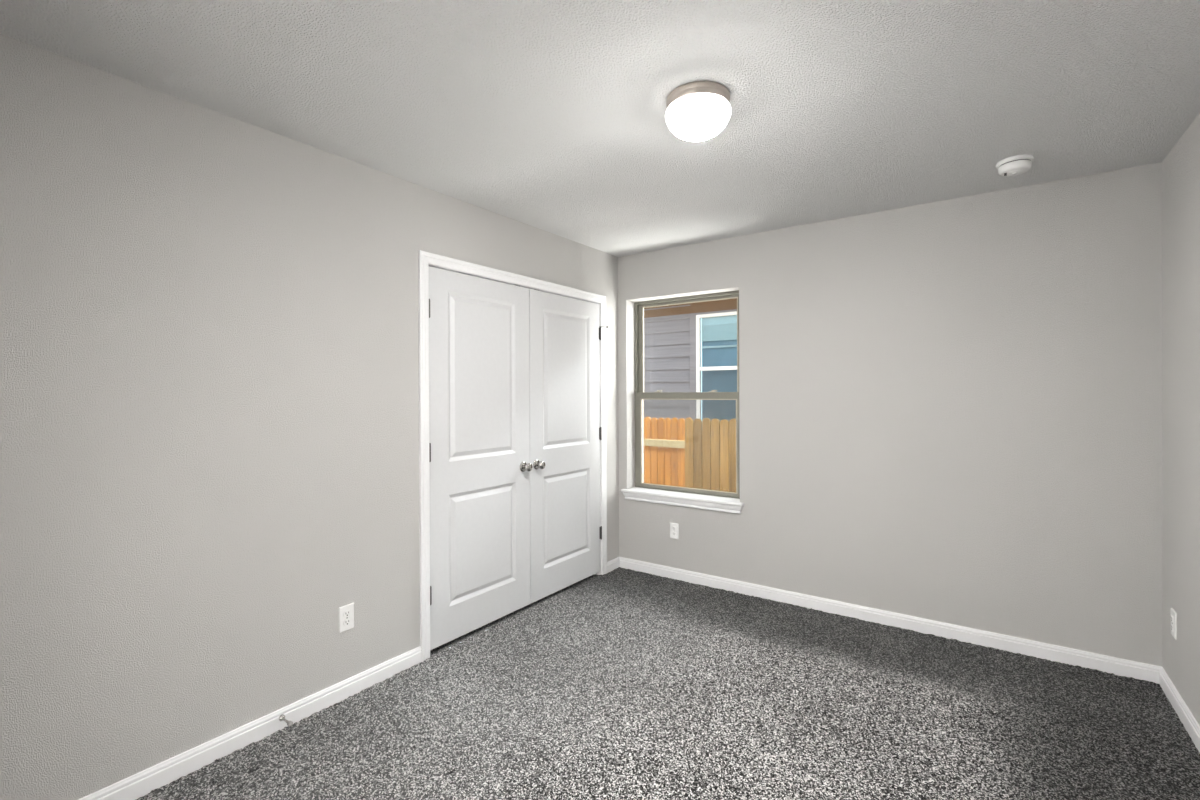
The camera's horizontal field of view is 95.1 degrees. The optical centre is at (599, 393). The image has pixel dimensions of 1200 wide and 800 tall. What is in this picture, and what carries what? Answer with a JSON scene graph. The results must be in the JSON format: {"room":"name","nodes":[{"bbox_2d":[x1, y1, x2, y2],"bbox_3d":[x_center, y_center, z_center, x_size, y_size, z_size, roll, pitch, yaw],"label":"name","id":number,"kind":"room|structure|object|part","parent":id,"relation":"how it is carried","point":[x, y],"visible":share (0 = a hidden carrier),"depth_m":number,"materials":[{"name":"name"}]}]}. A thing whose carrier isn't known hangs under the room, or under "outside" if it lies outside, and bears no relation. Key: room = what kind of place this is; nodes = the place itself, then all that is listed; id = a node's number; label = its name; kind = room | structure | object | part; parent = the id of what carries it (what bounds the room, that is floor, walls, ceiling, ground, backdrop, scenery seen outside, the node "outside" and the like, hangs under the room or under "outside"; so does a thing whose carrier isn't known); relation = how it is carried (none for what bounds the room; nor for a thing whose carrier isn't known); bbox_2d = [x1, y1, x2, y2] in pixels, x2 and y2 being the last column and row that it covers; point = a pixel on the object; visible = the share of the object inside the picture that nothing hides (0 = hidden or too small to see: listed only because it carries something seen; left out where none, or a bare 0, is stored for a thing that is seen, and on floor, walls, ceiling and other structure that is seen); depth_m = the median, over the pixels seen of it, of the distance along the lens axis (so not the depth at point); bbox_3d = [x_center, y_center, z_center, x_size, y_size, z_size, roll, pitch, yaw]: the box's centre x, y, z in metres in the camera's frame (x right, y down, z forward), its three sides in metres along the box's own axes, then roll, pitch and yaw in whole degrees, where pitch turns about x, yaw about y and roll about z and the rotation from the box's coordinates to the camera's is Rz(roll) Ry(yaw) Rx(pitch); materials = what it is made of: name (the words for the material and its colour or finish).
{"room":"empty bedroom","nodes":[
{"label":"empty bedroom","id":0,"kind":"room"},
{"bbox_2d":[0,34,618,799],"bbox_3d":[-0.962,0.177,2.868,0.120,2.490,4.010,0,0,35],"label":"wall","id":1,"kind":"structure","parent":0,"point":[209,333],"depth_m":2.00,"materials":[{"name":"grey paint"}]},
{"bbox_2d":[78,646,421,799],"bbox_3d":[-1.454,1.343,2.053,0.014,0.089,1.861,0,0,35],"label":"baseboard","id":2,"kind":"structure","parent":1,"relation":"attached to","point":[135,786],"depth_m":2.15,"materials":[{"name":"white paint"}]},
{"bbox_2d":[279,714,292,726],"bbox_3d":[-1.274,1.330,2.231,0.080,0.025,0.025,0,0,35],"label":"door stop","id":3,"kind":"object","parent":1,"relation":"attached to","point":[282,717],"visible":1,"depth_m":2.23,"materials":[{"name":"silver metal"}]},
{"bbox_2d":[339,603,353,632],"bbox_3d":[-1.148,1.017,2.491,0.008,0.114,0.070,0,0,35],"label":"electrical outlet","id":4,"kind":"object","parent":1,"relation":"attached to","point":[346,613],"visible":1,"depth_m":2.49,"materials":[{"name":"white plastic"}]},
{"bbox_2d":[343,610,350,616],"bbox_3d":[-1.146,0.998,2.489,0.003,0.028,0.034,0,0,35],"label":"receptacle","id":5,"kind":"object","parent":4,"relation":"attached to","point":[346,613],"depth_m":2.49,"materials":[{"name":"white plastic"}]},
{"bbox_2d":[343,619,350,625],"bbox_3d":[-1.146,1.037,2.489,0.003,0.028,0.034,0,0,35],"label":"receptacle","id":6,"kind":"object","parent":4,"relation":"attached to","point":[346,622],"depth_m":2.49,"materials":[{"name":"white plastic"}]},
{"bbox_2d":[429,266,532,649],"bbox_3d":[-0.661,0.336,3.170,0.098,2.012,0.779,0,0,35],"label":"door","id":7,"kind":"structure","parent":1,"relation":"in","point":[480,466],"depth_m":3.14,"materials":[{"name":"white paint"}]},
{"bbox_3d":[-0.453,0.459,3.427,0.056,0.054,0.054,0,0,35],"label":"knob","id":8,"kind":"part","parent":7,"relation":"part of","materials":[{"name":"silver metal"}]},
{"bbox_2d":[418,250,606,661],"bbox_3d":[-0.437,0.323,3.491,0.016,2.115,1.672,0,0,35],"label":"trim","id":9,"kind":"structure","parent":1,"relation":"attached to","point":[424,258],"depth_m":2.85,"materials":[{"name":"white paint"}]},
{"bbox_2d":[529,289,607,603],"bbox_3d":[-0.197,0.332,3.826,0.098,2.012,0.822,0,0,35],"label":"door","id":10,"kind":"structure","parent":1,"relation":"in","point":[564,332],"depth_m":3.77,"materials":[{"name":"white paint"}]},
{"bbox_3d":[-0.382,0.459,3.528,0.056,0.054,0.054,0,0,35],"label":"knob","id":11,"kind":"part","parent":10,"relation":"part of","materials":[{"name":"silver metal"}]},
{"bbox_2d":[607,557,619,572],"bbox_3d":[0.102,1.332,4.253,0.014,0.089,0.189,0,0,35],"label":"baseboard","id":12,"kind":"structure","parent":1,"relation":"attached to","point":[613,564],"depth_m":4.25,"materials":[{"name":"white paint"}]},
{"bbox_2d":[0,0,1199,256],"bbox_3d":[-0.175,-1.118,1.411,4.350,0.100,5.470,0,0,35],"label":"ceiling","id":13,"kind":"structure","parent":0,"point":[547,115],"depth_m":1.92,"materials":[{"name":"white paint"}]},
{"bbox_2d":[665,81,730,140],"bbox_3d":[0.355,-1.001,1.992,0.234,0.141,0.234,0,0,35],"label":"ceiling light","id":14,"kind":"object","parent":13,"relation":"attached to","point":[696,110],"visible":1,"depth_m":1.91,"materials":[{"name":"white glass"}]},
{"bbox_2d":[996,154,1033,175],"bbox_3d":[1.925,-1.049,2.548,0.142,0.059,0.142,0,0,35],"label":"smoke detector","id":15,"kind":"object","parent":13,"relation":"attached to","point":[1019,164],"visible":1,"depth_m":2.51,"materials":[{"name":"white plastic"}]},
{"bbox_3d":[1.925,-1.070,2.548,0.142,0.016,0.142,0,0,35],"label":"plate","id":16,"kind":"part","parent":15,"relation":"part of","materials":[{"name":"white plastic"}]},
{"bbox_2d":[575,399,643,587],"bbox_3d":[1.496,0.210,3.642,9.000,3.200,0.088,0,0,35],"label":"wall","id":17,"kind":"structure","parent":0,"point":[642,399],"depth_m":4.50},
{"bbox_2d":[136,567,1199,799],"bbox_3d":[-0.446,1.374,1.500,3.798,0.012,5.322,0,0,35],"label":"floor","id":18,"kind":"structure","parent":0,"point":[622,683],"depth_m":2.29,"materials":[{"name":"grey carpet"}]},
{"bbox_2d":[702,315,736,421],"bbox_3d":[1.822,-0.276,7.682,0.850,1.690,0.010,0,0,35],"label":"curtain","id":19,"kind":"object","parent":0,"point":[719,380],"depth_m":7.77,"materials":[{"name":"blue"}]},
{"bbox_2d":[618,162,1161,666],"bbox_3d":[1.439,0.166,3.522,3.046,2.490,0.170,0,0,35],"label":"wall","id":20,"kind":"structure","parent":0,"point":[950,411],"depth_m":3.06,"materials":[{"name":"grey paint"}]},
{"bbox_2d":[670,522,678,538],"bbox_3d":[0.547,1.013,4.047,0.070,0.114,0.008,0,0,35],"label":"electrical outlet","id":21,"kind":"object","parent":20,"relation":"attached to","point":[674,527],"visible":1,"depth_m":4.04,"materials":[{"name":"white plastic"}]},
{"bbox_2d":[621,487,743,513],"bbox_3d":[0.607,0.784,4.058,0.978,0.078,0.153,0,0,35],"label":"trim","id":22,"kind":"structure","parent":20,"relation":"attached to","point":[707,502],"depth_m":3.99,"materials":[{"name":"white paint"}]},
{"bbox_2d":[634,290,739,498],"bbox_3d":[0.662,0.009,4.138,0.914,1.478,0.060,0,0,35],"label":"window","id":23,"kind":"structure","parent":20,"relation":"in","point":[639,307],"depth_m":4.21,"materials":[{"name":"beige plastic"}]},
{"bbox_3d":[0.654,0.361,4.127,0.882,0.742,0.026,0,0,35],"label":"sash","id":24,"kind":"part","parent":23,"relation":"part of","materials":[{"name":"beige plastic"}]},
{"bbox_3d":[0.668,-0.334,4.148,0.874,0.756,0.022,0,0,35],"label":"sash","id":25,"kind":"part","parent":23,"relation":"part of","materials":[{"name":"beige plastic"}]},
{"bbox_2d":[619,557,1160,683],"bbox_3d":[1.391,1.329,3.450,3.046,0.089,0.014,0,0,35],"label":"baseboard","id":26,"kind":"structure","parent":20,"relation":"attached to","point":[1104,663],"depth_m":3.13,"materials":[{"name":"white paint"}]},
{"bbox_2d":[1162,113,1199,724],"bbox_3d":[1.624,0.171,1.040,0.120,2.490,4.010,0,0,35],"label":"wall","id":27,"kind":"structure","parent":0,"point":[1181,166],"depth_m":2.32,"materials":[{"name":"grey paint"}]},
{"bbox_2d":[1171,608,1176,639],"bbox_3d":[2.516,1.010,2.412,0.008,0.114,0.070,0,0,35],"label":"electrical outlet","id":28,"kind":"object","parent":27,"relation":"attached to","point":[1173,613],"visible":1,"depth_m":2.40,"materials":[{"name":"white plastic"}]},
{"bbox_2d":[1159,667,1199,752],"bbox_3d":[1.559,1.334,1.061,0.014,0.089,3.720,0,0,35],"label":"baseboard","id":29,"kind":"structure","parent":27,"relation":"attached to","point":[1186,717],"depth_m":2.29,"materials":[{"name":"white paint"}]},
{"label":"outside","id":30,"kind":"structure","parent":0,"visible":0},
{"bbox_3d":[2.799,1.895,8.080,24.000,0.200,8.830,0,0,35],"label":"ground","id":31,"kind":"structure","parent":30,"visible":0},
{"bbox_2d":[644,417,687,486],"bbox_3d":[0.151,1.038,7.455,2.400,1.476,0.059,0,0,35],"label":"picket fence","id":32,"kind":"object","parent":31,"relation":"on","point":[664,440],"visible":0.19,"depth_m":6.99,"materials":[{"name":"brown wood"}]},
{"bbox_3d":[0.144,0.634,7.445,2.400,0.090,0.038,0,0,35],"label":"rail","id":33,"kind":"part","parent":32,"relation":"part of","materials":[{"name":"beige wood"}]},
{"bbox_2d":[644,298,736,421],"bbox_3d":[2.805,-0.791,8.962,13.400,5.232,4.560,0,0,35],"label":"house","id":34,"kind":"structure","parent":31,"relation":"on","point":[672,333],"depth_m":7.90,"materials":[{"name":"grey"}]},
{"bbox_3d":[1.758,-0.240,7.592,1.106,1.820,0.052,0,0,35],"label":"window trim","id":35,"kind":"part","parent":34,"relation":"part of","materials":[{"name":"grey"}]},
{"bbox_2d":[701,315,736,341],"bbox_3d":[1.788,-0.910,7.636,0.806,0.329,0.020,0,0,35],"label":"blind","id":36,"kind":"object","parent":34,"relation":"hanging from","point":[719,328],"depth_m":7.70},
{"bbox_3d":[1.789,-0.659,7.636,0.806,0.027,0.024,0,0,35],"label":"blind rail","id":37,"kind":"part","parent":34,"relation":"part of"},
{"bbox_2d":[685,418,735,492],"bbox_3d":[1.874,1.021,5.601,2.201,1.506,0.060,0,0,35],"label":"picket fence","id":38,"kind":"object","parent":31,"relation":"on","point":[710,446],"visible":0.24,"depth_m":6.04,"materials":[{"name":"brown wood"}]}
]}

